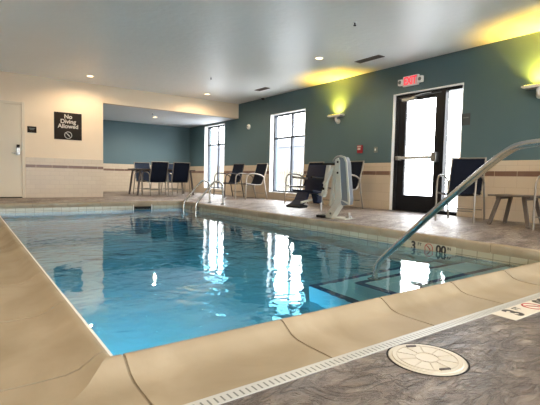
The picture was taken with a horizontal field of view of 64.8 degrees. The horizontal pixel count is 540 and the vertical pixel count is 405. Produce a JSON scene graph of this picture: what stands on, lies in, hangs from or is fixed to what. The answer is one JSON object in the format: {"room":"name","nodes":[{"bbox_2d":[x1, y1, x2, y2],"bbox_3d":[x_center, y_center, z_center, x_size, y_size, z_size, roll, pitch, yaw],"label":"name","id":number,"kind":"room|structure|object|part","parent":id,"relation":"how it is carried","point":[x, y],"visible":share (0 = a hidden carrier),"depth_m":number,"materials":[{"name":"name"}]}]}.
{"room":"indoor swimming pool","nodes":[
{"label":"indoor swimming pool","id":0,"kind":"room"},
{"bbox_2d":[0,71,238,192],"bbox_3d":[-4.639,-1.425,10.021,9.004,3.100,0.120,-1,4,-36],"label":"wall","id":1,"kind":"structure","parent":0,"point":[41,96],"depth_m":9.99,"materials":[{"name":"beige paint"}]},
{"bbox_2d":[0,100,25,197],"bbox_3d":[-5.824,-1.139,9.061,1.070,2.090,0.089,-1,4,-36],"label":"door","id":2,"kind":"structure","parent":1,"relation":"in","point":[12,117],"depth_m":9.26,"materials":[{"name":"beige paint"}]},
{"bbox_2d":[27,126,36,132],"bbox_3d":[-5.289,-1.621,9.459,0.180,0.140,0.010,-1,4,-36],"label":"room sign","id":3,"kind":"object","parent":1,"relation":"attached to","point":[31,129],"visible":1,"depth_m":9.45,"materials":[{"name":"black"}]},
{"bbox_2d":[26,157,102,197],"bbox_3d":[-4.748,-0.545,9.928,1.650,0.950,0.012,-1,4,-36],"label":"wainscot","id":4,"kind":"structure","parent":1,"relation":"attached to","point":[45,177],"depth_m":9.88,"materials":[{"name":"tile"}]},
{"bbox_2d":[54,111,81,140],"bbox_3d":[-4.684,-1.768,9.881,0.590,0.620,0.014,-1,4,-36],"label":"sign","id":5,"kind":"object","parent":1,"relation":"attached to","point":[67,126],"visible":1,"depth_m":9.87,"materials":[{"name":"black plastic"}]},
{"bbox_2d":[103,120,189,164],"bbox_3d":[-4.453,-1.670,14.254,4.154,3.100,0.150,-1,4,-36],"label":"wall","id":6,"kind":"structure","parent":0,"point":[123,142],"depth_m":14.28,"materials":[{"name":"teal paint"}]},
{"bbox_2d":[103,163,188,191],"bbox_3d":[-4.462,-0.791,14.213,3.822,0.950,0.012,-1,4,-36],"label":"wainscot","id":7,"kind":"structure","parent":6,"relation":"attached to","point":[116,177],"depth_m":13.96,"materials":[{"name":"tile"}]},
{"bbox_2d":[103,104,232,127],"bbox_3d":[-3.486,-2.596,12.813,3.834,0.100,3.200,-1,4,-36],"label":"ceiling","id":8,"kind":"structure","parent":0,"point":[110,112],"depth_m":12.63,"materials":[{"name":"paint"}]},
{"bbox_2d":[0,0,539,103],"bbox_3d":[-0.277,-2.459,4.134,9.254,0.150,14.620,-1,4,-36],"label":"ceiling","id":9,"kind":"structure","parent":0,"point":[171,47],"depth_m":6.51,"materials":[{"name":"paint"}]},
{"bbox_2d":[255,87,269,90],"bbox_3d":[-0.189,-2.740,10.300,0.150,0.010,0.460,-1,4,-36],"label":"ceiling vent","id":10,"kind":"object","parent":9,"relation":"in","point":[263,88],"visible":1,"depth_m":10.30,"materials":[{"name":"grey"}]},
{"bbox_2d":[355,55,384,62],"bbox_3d":[1.755,-2.534,7.530,0.150,0.010,0.560,-1,4,-36],"label":"ceiling vent","id":11,"kind":"object","parent":9,"relation":"in","point":[376,56],"visible":1,"depth_m":7.51,"materials":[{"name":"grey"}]},
{"bbox_2d":[0,191,539,404],"bbox_3d":[-1.294,0.286,5.799,9.054,0.170,17.670,-1,4,-36],"label":"floor","id":12,"kind":"structure","parent":0,"point":[503,354],"depth_m":1.50,"materials":[{"name":"stone"}]},
{"bbox_2d":[133,162,158,194],"bbox_3d":[-3.620,-0.711,12.440,0.543,0.941,0.691,-1,4,-38],"label":"patio chair","id":13,"kind":"object","parent":12,"relation":"on","point":[144,165],"visible":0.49,"depth_m":12.61,"materials":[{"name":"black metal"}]},
{"bbox_3d":[-3.757,-0.908,12.611,0.466,0.542,0.221,-1,4,-38],"label":"backrest","id":14,"kind":"part","parent":13,"relation":"part of","materials":[{"name":"blue"}]},
{"bbox_2d":[142,161,168,195],"bbox_3d":[-3.174,-0.665,11.822,0.543,0.941,0.691,-1,4,-36],"label":"patio chair","id":15,"kind":"object","parent":12,"relation":"on","point":[158,172],"visible":0.99,"depth_m":11.62,"materials":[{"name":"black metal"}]},
{"bbox_3d":[-3.036,-0.834,11.625,0.466,0.542,0.221,-1,4,-36],"label":"backrest","id":16,"kind":"part","parent":15,"relation":"part of","materials":[{"name":"blue"}]},
{"bbox_2d":[128,168,194,194],"bbox_3d":[-3.144,-0.594,12.382,1.720,0.739,0.840,-1,4,-36],"label":"table","id":17,"kind":"object","parent":12,"relation":"on","point":[132,169],"visible":0.6,"depth_m":12.18,"materials":[{"name":"brown wood"}]},
{"bbox_3d":[-3.983,-0.587,12.205,0.148,0.707,0.048,0,4,-17],"label":"leg","id":18,"kind":"part","parent":17,"relation":"part of","materials":[{"name":"brown wood"}]},
{"bbox_3d":[-3.580,-0.545,11.646,0.048,0.707,0.148,4,4,36],"label":"leg","id":19,"kind":"part","parent":17,"relation":"part of","materials":[{"name":"brown wood"}]},
{"bbox_3d":[-2.306,-0.571,12.562,0.148,0.707,0.048,0,4,-17],"label":"leg","id":20,"kind":"part","parent":17,"relation":"part of","materials":[{"name":"brown wood"}]},
{"bbox_2d":[161,163,184,193],"bbox_3d":[-2.948,-0.726,12.948,0.543,0.941,0.691,-1,4,-33],"label":"patio chair","id":21,"kind":"object","parent":12,"relation":"on","point":[170,164],"visible":0.2,"depth_m":13.13,"materials":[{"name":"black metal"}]},
{"bbox_3d":[-3.067,-0.923,13.130,0.466,0.542,0.221,-1,4,-33],"label":"backrest","id":22,"kind":"part","parent":21,"relation":"part of","materials":[{"name":"blue"}]},
{"bbox_2d":[165,162,190,195],"bbox_3d":[-2.636,-0.674,12.184,0.543,0.941,0.691,-1,4,-32],"label":"patio chair","id":23,"kind":"object","parent":12,"relation":"on","point":[180,174],"visible":0.9,"depth_m":11.97,"materials":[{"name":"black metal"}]},
{"bbox_3d":[-2.512,-0.843,11.978,0.466,0.542,0.221,-1,4,-32],"label":"backrest","id":24,"kind":"part","parent":23,"relation":"part of","materials":[{"name":"blue"}]},
{"bbox_2d":[183,180,223,210],"bbox_3d":[-1.462,0.168,9.317,0.730,1.315,0.700,-1,4,-36],"label":"pool ladder","id":25,"kind":"object","parent":12,"relation":"attached to","point":[206,181],"visible":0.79,"depth_m":9.23,"materials":[{"name":"silver metal"}]},
{"bbox_3d":[-1.641,0.149,9.557,0.684,1.315,0.044,-1,4,-36],"label":"rail","id":26,"kind":"part","parent":25,"relation":"part of","materials":[{"name":"silver metal"}]},
{"bbox_2d":[213,164,244,197],"bbox_3d":[-1.123,-0.616,11.766,0.691,0.941,0.543,-2,5,-42],"label":"patio chair","id":27,"kind":"object","parent":12,"relation":"on","point":[237,168],"visible":0.91,"depth_m":11.84,"materials":[{"name":"grey"}]},
{"bbox_3d":[-0.948,-0.804,11.907,0.221,0.542,0.466,-2,5,-42],"label":"backrest","id":28,"kind":"part","parent":27,"relation":"part of","materials":[{"name":"blue"}]},
{"bbox_2d":[234,163,267,199],"bbox_3d":[-0.476,-0.553,10.936,0.691,0.941,0.543,-1,4,-36],"label":"patio chair","id":29,"kind":"object","parent":12,"relation":"on","point":[261,168],"visible":1,"depth_m":10.98,"materials":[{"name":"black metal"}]},
{"bbox_3d":[-0.324,-0.719,10.743,0.664,0.581,0.026,-1,4,-36],"label":"rail","id":30,"kind":"part","parent":29,"relation":"part of","materials":[{"name":"beige metal"}]},
{"bbox_3d":[-0.286,-0.740,11.059,0.221,0.542,0.466,-1,4,-36],"label":"backrest","id":31,"kind":"part","parent":29,"relation":"part of","materials":[{"name":"blue"}]},
{"bbox_2d":[284,161,323,204],"bbox_3d":[0.749,-0.426,9.235,0.691,0.941,0.543,-1,4,-36],"label":"patio chair","id":32,"kind":"object","parent":12,"relation":"on","point":[310,163],"visible":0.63,"depth_m":9.26,"materials":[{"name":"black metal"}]},
{"bbox_3d":[0.331,-0.219,9.265,0.028,0.501,0.040,3,4,32],"label":"leg","id":33,"kind":"part","parent":32,"relation":"part of","materials":[{"name":"silver metal"}]},
{"bbox_3d":[0.939,-0.613,9.358,0.221,0.542,0.466,-1,4,-36],"label":"backrest","id":34,"kind":"part","parent":32,"relation":"part of","materials":[{"name":"blue"}]},
{"bbox_2d":[286,155,354,219],"bbox_3d":[0.845,-0.255,6.765,0.607,0.967,1.335,-1,4,-36],"label":"lift","id":35,"kind":"object","parent":12,"relation":"on","point":[318,176],"visible":0.99,"depth_m":6.55,"materials":[{"name":"grey plastic"}]},
{"bbox_3d":[0.523,-0.423,7.307,0.352,0.059,0.036,-1,4,-36],"label":"armrest","id":36,"kind":"part","parent":35,"relation":"part of","materials":[{"name":"silver metal"}]},
{"bbox_3d":[0.805,-0.392,7.216,0.134,0.494,0.540,-1,4,-36],"label":"seat","id":37,"kind":"part","parent":35,"relation":"part of","materials":[{"name":"blue plastic"}]},
{"bbox_3d":[0.921,-0.361,6.612,0.068,0.449,0.276,-1,4,-36],"label":"lifting arm","id":38,"kind":"part","parent":35,"relation":"part of","materials":[{"name":"grey"}]},
{"bbox_3d":[0.976,-0.220,6.537,0.060,0.556,0.133,-1,4,-36],"label":"arm","id":39,"kind":"part","parent":35,"relation":"part of","materials":[{"name":"grey"}]},
{"bbox_3d":[1.152,0.239,6.563,0.360,0.018,0.340,-1,4,-36],"label":"plate","id":40,"kind":"part","parent":35,"relation":"part of","materials":[{"name":"grey"}]},
{"bbox_2d":[322,161,363,208],"bbox_3d":[1.413,-0.357,8.312,0.691,0.941,0.543,-1,4,-38],"label":"patio chair","id":41,"kind":"object","parent":12,"relation":"on","point":[356,166],"visible":0.31,"depth_m":8.33,"materials":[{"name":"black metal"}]},
{"bbox_3d":[1.598,-0.544,8.441,0.221,0.542,0.466,-1,4,-38],"label":"backrest","id":42,"kind":"part","parent":41,"relation":"part of","materials":[{"name":"blue"}]},
{"bbox_3d":[1.571,-0.523,8.124,0.664,0.581,0.026,-1,4,-38],"label":"rail","id":43,"kind":"part","parent":41,"relation":"part of","materials":[{"name":"silver metal"}]},
{"bbox_3d":[1.773,-0.164,8.282,0.146,0.575,0.028,-1,4,-36],"label":"leg","id":44,"kind":"part","parent":41,"relation":"part of","materials":[{"name":"silver metal"}]},
{"bbox_2d":[184,292,539,404],"bbox_3d":[1.091,0.547,2.074,4.458,0.052,0.050,-1,4,-36],"label":"drain","id":45,"kind":"object","parent":12,"relation":"in","point":[245,390],"visible":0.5,"depth_m":1.46,"materials":[{"name":"white plastic"}]},
{"bbox_2d":[386,343,469,376],"bbox_3d":[0.549,0.547,1.489,0.275,0.020,0.275,-1,4,-36],"label":"lid","id":46,"kind":"object","parent":12,"relation":"on","point":[432,360],"visible":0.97,"depth_m":1.47,"materials":[{"name":"beige plastic"}]},
{"bbox_2d":[434,157,486,223],"bbox_3d":[2.800,-0.203,6.221,0.543,0.941,0.691,4,4,38],"label":"patio chair","id":47,"kind":"object","parent":12,"relation":"on","point":[461,169],"visible":0.88,"depth_m":6.38,"materials":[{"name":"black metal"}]},
{"bbox_3d":[2.394,0.011,6.135,0.028,0.501,0.040,2,3,15],"label":"leg","id":48,"kind":"part","parent":47,"relation":"part of","materials":[{"name":"silver metal"}]},
{"bbox_3d":[2.571,-0.329,6.334,0.032,0.178,0.570,4,4,39],"label":"armrest","id":49,"kind":"part","parent":47,"relation":"part of","materials":[{"name":"silver metal"}]},
{"bbox_3d":[2.627,-0.396,6.365,0.026,0.581,0.664,4,4,38],"label":"rail","id":50,"kind":"part","parent":47,"relation":"part of","materials":[{"name":"silver metal"}]},
{"bbox_3d":[2.756,-0.043,6.595,0.028,0.575,0.146,4,4,36],"label":"leg","id":51,"kind":"part","parent":47,"relation":"part of","materials":[{"name":"silver metal"}]},
{"bbox_3d":[2.735,-0.116,6.145,0.467,0.053,0.441,4,4,38],"label":"seat","id":52,"kind":"part","parent":47,"relation":"part of","materials":[{"name":"blue"}]},
{"bbox_3d":[2.945,-0.394,6.391,0.466,0.542,0.221,4,4,38],"label":"backrest","id":53,"kind":"part","parent":47,"relation":"part of","materials":[{"name":"blue"}]},
{"bbox_3d":[3.013,-0.670,6.454,0.470,0.022,0.022,4,4,38],"label":"rail","id":54,"kind":"part","parent":47,"relation":"part of","materials":[{"name":"silver metal"}]},
{"bbox_3d":[2.796,0.038,5.821,0.040,0.501,0.028,-1,4,-30],"label":"leg","id":55,"kind":"part","parent":47,"relation":"part of","materials":[{"name":"silver metal"}]},
{"bbox_3d":[2.997,-0.370,6.077,0.026,0.581,0.664,4,4,38],"label":"rail","id":56,"kind":"part","parent":47,"relation":"part of","materials":[{"name":"silver metal"}]},
{"bbox_3d":[3.159,-0.015,6.282,0.028,0.575,0.146,4,4,40],"label":"leg","id":57,"kind":"part","parent":47,"relation":"part of","materials":[{"name":"silver metal"}]},
{"bbox_2d":[487,194,539,227],"bbox_3d":[3.314,0.106,5.727,0.540,0.416,0.534,-1,4,-38],"label":"side table","id":58,"kind":"object","parent":12,"relation":"on","point":[525,198],"visible":0.97,"depth_m":5.70,"materials":[{"name":"brown wood"}]},
{"bbox_3d":[3.033,0.106,5.759,0.168,0.401,0.052,2,4,18],"label":"leg","id":59,"kind":"part","parent":58,"relation":"part of","materials":[{"name":"grey metal"}]},
{"bbox_3d":[3.353,0.098,6.007,0.052,0.401,0.168,1,3,-3],"label":"leg","id":60,"kind":"part","parent":58,"relation":"part of","materials":[{"name":"brown wood"}]},
{"bbox_3d":[3.274,0.130,5.447,0.052,0.401,0.168,1,3,-3],"label":"leg","id":61,"kind":"part","parent":58,"relation":"part of","materials":[{"name":"grey metal"}]},
{"bbox_3d":[3.595,0.122,5.695,0.168,0.401,0.052,2,4,18],"label":"leg","id":62,"kind":"part","parent":58,"relation":"part of","materials":[{"name":"grey metal"}]},
{"bbox_2d":[491,297,539,320],"bbox_3d":[1.319,0.524,2.139,0.600,0.007,0.110,-1,4,-36],"label":"depth marking","id":63,"kind":"object","parent":12,"relation":"on","point":[522,310],"visible":1,"depth_m":2.06,"materials":[{"name":"beige tile"}]},
{"bbox_2d":[532,176,539,229],"bbox_3d":[3.613,-0.121,5.136,0.691,0.941,0.543,-1,4,-38],"label":"patio chair","id":64,"kind":"object","parent":12,"relation":"on","point":[538,177],"visible":1,"depth_m":5.14,"materials":[{"name":"silver metal"}]},
{"bbox_3d":[3.195,0.086,5.152,0.028,0.501,0.040,3,4,30],"label":"leg","id":65,"kind":"part","parent":64,"relation":"part of","materials":[{"name":"silver metal"}]},
{"bbox_3d":[3.421,-0.250,5.302,0.570,0.178,0.032,-1,4,-37],"label":"armrest","id":66,"kind":"part","parent":64,"relation":"part of","materials":[{"name":"silver metal"}]},
{"bbox_2d":[190,31,539,193],"bbox_3d":[2.282,-1.172,8.326,0.250,3.100,17.770,-1,4,-36],"label":"wall","id":67,"kind":"structure","parent":0,"point":[503,114],"depth_m":8.12,"materials":[{"name":"teal paint"}]},
{"bbox_2d":[207,125,224,188],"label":"window","id":68,"kind":"structure","parent":67,"relation":"in","point":[219,126],"depth_m":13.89,"materials":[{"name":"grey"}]},
{"bbox_2d":[273,110,304,192],"bbox_3d":[0.530,-1.256,10.805,0.060,2.020,1.400,-1,4,-36],"label":"window","id":69,"kind":"structure","parent":67,"relation":"in","point":[292,136],"depth_m":10.80,"materials":[{"name":"grey metal"}]},
{"bbox_2d":[204,83,463,211],"bbox_3d":[2.477,-0.946,7.947,0.142,2.242,15.940,-1,4,-36],"label":"trim","id":70,"kind":"structure","parent":67,"relation":"attached to","point":[272,116],"depth_m":10.72,"materials":[{"name":"white paint"}]},
{"bbox_2d":[327,114,344,123],"bbox_3d":[1.421,-1.792,9.159,0.155,0.193,0.400,-1,4,-36],"label":"uplight","id":71,"kind":"object","parent":67,"relation":"attached to","point":[335,116],"visible":1,"depth_m":9.13,"materials":[{"name":"silver metal"}]},
{"bbox_2d":[327,114,344,117],"bbox_3d":[1.414,-1.862,9.149,0.135,0.042,0.400,-1,4,-36],"label":"shade","id":72,"kind":"object","parent":67,"relation":"attached to","point":[334,115],"depth_m":9.09,"materials":[{"name":"silver metal"}]},
{"bbox_2d":[357,145,362,152],"bbox_3d":[1.831,-1.088,8.693,0.056,0.160,0.120,-1,4,-36],"label":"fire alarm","id":73,"kind":"object","parent":67,"relation":"attached to","point":[359,147],"visible":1,"depth_m":8.66,"materials":[{"name":"red plastic"}]},
{"bbox_2d":[189,160,539,223],"bbox_3d":[2.214,-0.290,8.220,0.012,0.950,17.570,-1,4,-36],"label":"wainscot","id":74,"kind":"structure","parent":67,"relation":"attached to","point":[518,177],"depth_m":6.92,"materials":[{"name":"tile"}]},
{"bbox_2d":[398,74,423,86],"bbox_3d":[2.531,-2.195,7.670,0.076,0.180,0.510,-1,4,-36],"label":"exit sign","id":75,"kind":"object","parent":67,"relation":"attached to","point":[412,80],"visible":1,"depth_m":7.64,"materials":[{"name":"white paint"}]},
{"bbox_2d":[398,79,402,85],"bbox_3d":[2.409,-2.202,7.841,0.065,0.110,0.090,-1,4,-36],"label":"lamp","id":76,"kind":"object","parent":75,"relation":"attached to","point":[400,82],"depth_m":7.81,"materials":[{"name":"grey plastic"}]},
{"bbox_2d":[417,75,423,82],"bbox_3d":[2.654,-2.177,7.500,0.065,0.110,0.090,-1,4,-36],"label":"lamp","id":77,"kind":"object","parent":75,"relation":"attached to","point":[420,78],"depth_m":7.48,"materials":[{"name":"grey plastic"}]},
{"bbox_2d":[392,85,462,215],"bbox_3d":[2.776,-0.866,7.569,0.240,2.220,1.370,-1,4,-36],"label":"door","id":78,"kind":"structure","parent":67,"relation":"in","point":[401,202],"depth_m":7.61,"materials":[{"name":"brown metal"}]},
{"bbox_2d":[461,113,469,125],"bbox_3d":[3.159,-1.343,6.877,0.009,0.190,0.150,-1,4,-36],"label":"wall plaque","id":79,"kind":"object","parent":67,"relation":"attached to","point":[465,118],"visible":1,"depth_m":6.87,"materials":[{"name":"grey"}]},
{"bbox_2d":[521,83,539,98],"bbox_3d":[3.742,-1.551,5.935,0.155,0.193,0.400,-1,4,-36],"label":"uplight","id":80,"kind":"object","parent":67,"relation":"attached to","point":[531,86],"visible":1,"depth_m":5.94,"materials":[{"name":"silver metal"}]},
{"bbox_3d":[3.751,-1.551,5.942,0.093,0.138,0.056,-1,4,-36],"label":"arm","id":81,"kind":"part","parent":80,"relation":"part of","materials":[{"name":"silver metal"}]},
{"bbox_2d":[521,83,539,89],"bbox_3d":[3.735,-1.620,5.925,0.135,0.042,0.400,-1,4,-36],"label":"shade","id":82,"kind":"object","parent":67,"relation":"attached to","point":[532,86],"depth_m":5.95,"materials":[{"name":"silver metal"}]},
{"bbox_3d":[-1.266,0.876,5.527,4.148,1.145,8.135,-1,4,-36],"label":"floor","id":83,"kind":"structure","parent":0,"visible":0},
{"bbox_2d":[0,205,181,212],"bbox_3d":[-3.485,0.215,8.598,3.640,0.315,0.016,-1,4,-36],"label":"tile band","id":84,"kind":"object","parent":83,"relation":"attached to","point":[32,209],"visible":0.22,"depth_m":8.36,"materials":[{"name":"beige tile"}]},
{"bbox_2d":[133,204,151,208],"bbox_3d":[-2.731,0.113,9.127,0.410,0.140,0.023,-1,4,-36],"label":"skimmer","id":85,"kind":"object","parent":84,"relation":"attached to","point":[137,207],"visible":0.48,"depth_m":9.14,"materials":[{"name":"black plastic"}]},
{"bbox_2d":[0,208,517,355],"bbox_3d":[-1.265,0.840,5.525,3.639,0.913,7.626,-1,4,-36],"label":"pool water","id":86,"kind":"object","parent":83,"relation":"in","point":[140,279],"visible":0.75,"depth_m":3.42,"materials":[{"name":"blue liquid"}]},
{"bbox_2d":[0,201,539,404],"bbox_3d":[-1.309,0.276,5.451,4.408,0.110,8.255,-1,4,-36],"label":"coping","id":87,"kind":"object","parent":83,"relation":"on","point":[43,340],"visible":0.98,"depth_m":1.62,"materials":[{"name":"concrete"}]},
{"bbox_2d":[0,216,112,355],"bbox_3d":[-2.721,0.271,4.434,0.016,0.027,7.595,-1,4,-36],"label":"strip","id":88,"kind":"object","parent":87,"relation":"attached to","point":[51,280],"visible":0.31,"depth_m":1.86,"materials":[{"name":"white"}]},
{"bbox_2d":[10,203,490,404],"bbox_3d":[-1.309,0.274,5.451,4.403,0.095,8.251,-1,4,-36],"label":"grout","id":89,"kind":"structure","parent":87,"relation":"attached to","point":[124,357],"depth_m":1.31,"materials":[{"name":"brown"}]},
{"bbox_2d":[182,205,539,265],"bbox_3d":[-1.256,0.447,5.502,3.672,0.315,7.635,-1,4,-36],"label":"tile band","id":90,"kind":"object","parent":83,"relation":"attached to","point":[462,252],"visible":0.2,"depth_m":5.24,"materials":[{"name":"beige tile"}]},
{"bbox_2d":[189,206,201,210],"bbox_3d":[-1.596,0.119,9.081,0.007,0.110,0.600,-1,4,-36],"label":"depth marking","id":91,"kind":"object","parent":90,"relation":"attached to","point":[190,207],"visible":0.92,"depth_m":9.10,"materials":[{"name":"beige tile"}]},
{"bbox_2d":[405,240,455,254],"bbox_3d":[1.687,0.485,4.522,0.007,0.110,0.600,-1,4,-36],"label":"depth marking","id":92,"kind":"object","parent":90,"relation":"attached to","point":[409,243],"visible":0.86,"depth_m":4.50,"materials":[{"name":"beige tile"}]},
{"bbox_3d":[1.378,1.084,3.523,1.699,0.783,1.278,-1,4,-36],"label":"steps","id":93,"kind":"structure","parent":83,"relation":"attached to","visible":0},
{"bbox_2d":[373,138,539,270],"bbox_3d":[1.288,0.241,2.843,0.110,1.283,1.585,-1,4,-36],"label":"pool handrail","id":94,"kind":"object","parent":93,"relation":"on","point":[507,151],"visible":0.74,"depth_m":2.85,"materials":[{"name":"silver metal"}]},
{"label":"outside","id":95,"kind":"structure","parent":0,"visible":0},
{"bbox_2d":[211,145,223,173],"bbox_3d":[-11.439,-8.738,91.101,8.800,7.600,18.800,-1,4,-36],"label":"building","id":96,"kind":"structure","parent":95,"point":[214,149],"depth_m":83.13,"materials":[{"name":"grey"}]},
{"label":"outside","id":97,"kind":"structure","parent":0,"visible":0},
{"bbox_2d":[284,184,457,211],"bbox_3d":[25.359,-0.435,30.568,63.136,0.230,100.000,-1,4,-36],"label":"ground","id":98,"kind":"structure","parent":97,"point":[410,189],"depth_m":27.33,"materials":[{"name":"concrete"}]},
{"bbox_2d":[277,162,302,190],"bbox_3d":[1.221,-0.973,17.224,0.110,1.350,5.400,-1,4,-36],"label":"fence","id":99,"kind":"object","parent":98,"relation":"on","point":[296,182],"visible":0.18,"depth_m":17.85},
{"bbox_2d":[277,137,303,181],"bbox_3d":[3.748,-5.250,52.918,8.800,5.800,16.800,-1,4,-36],"label":"building","id":100,"kind":"structure","parent":98,"relation":"on","point":[284,145],"depth_m":48.51,"materials":[{"name":"grey"}]}
]}

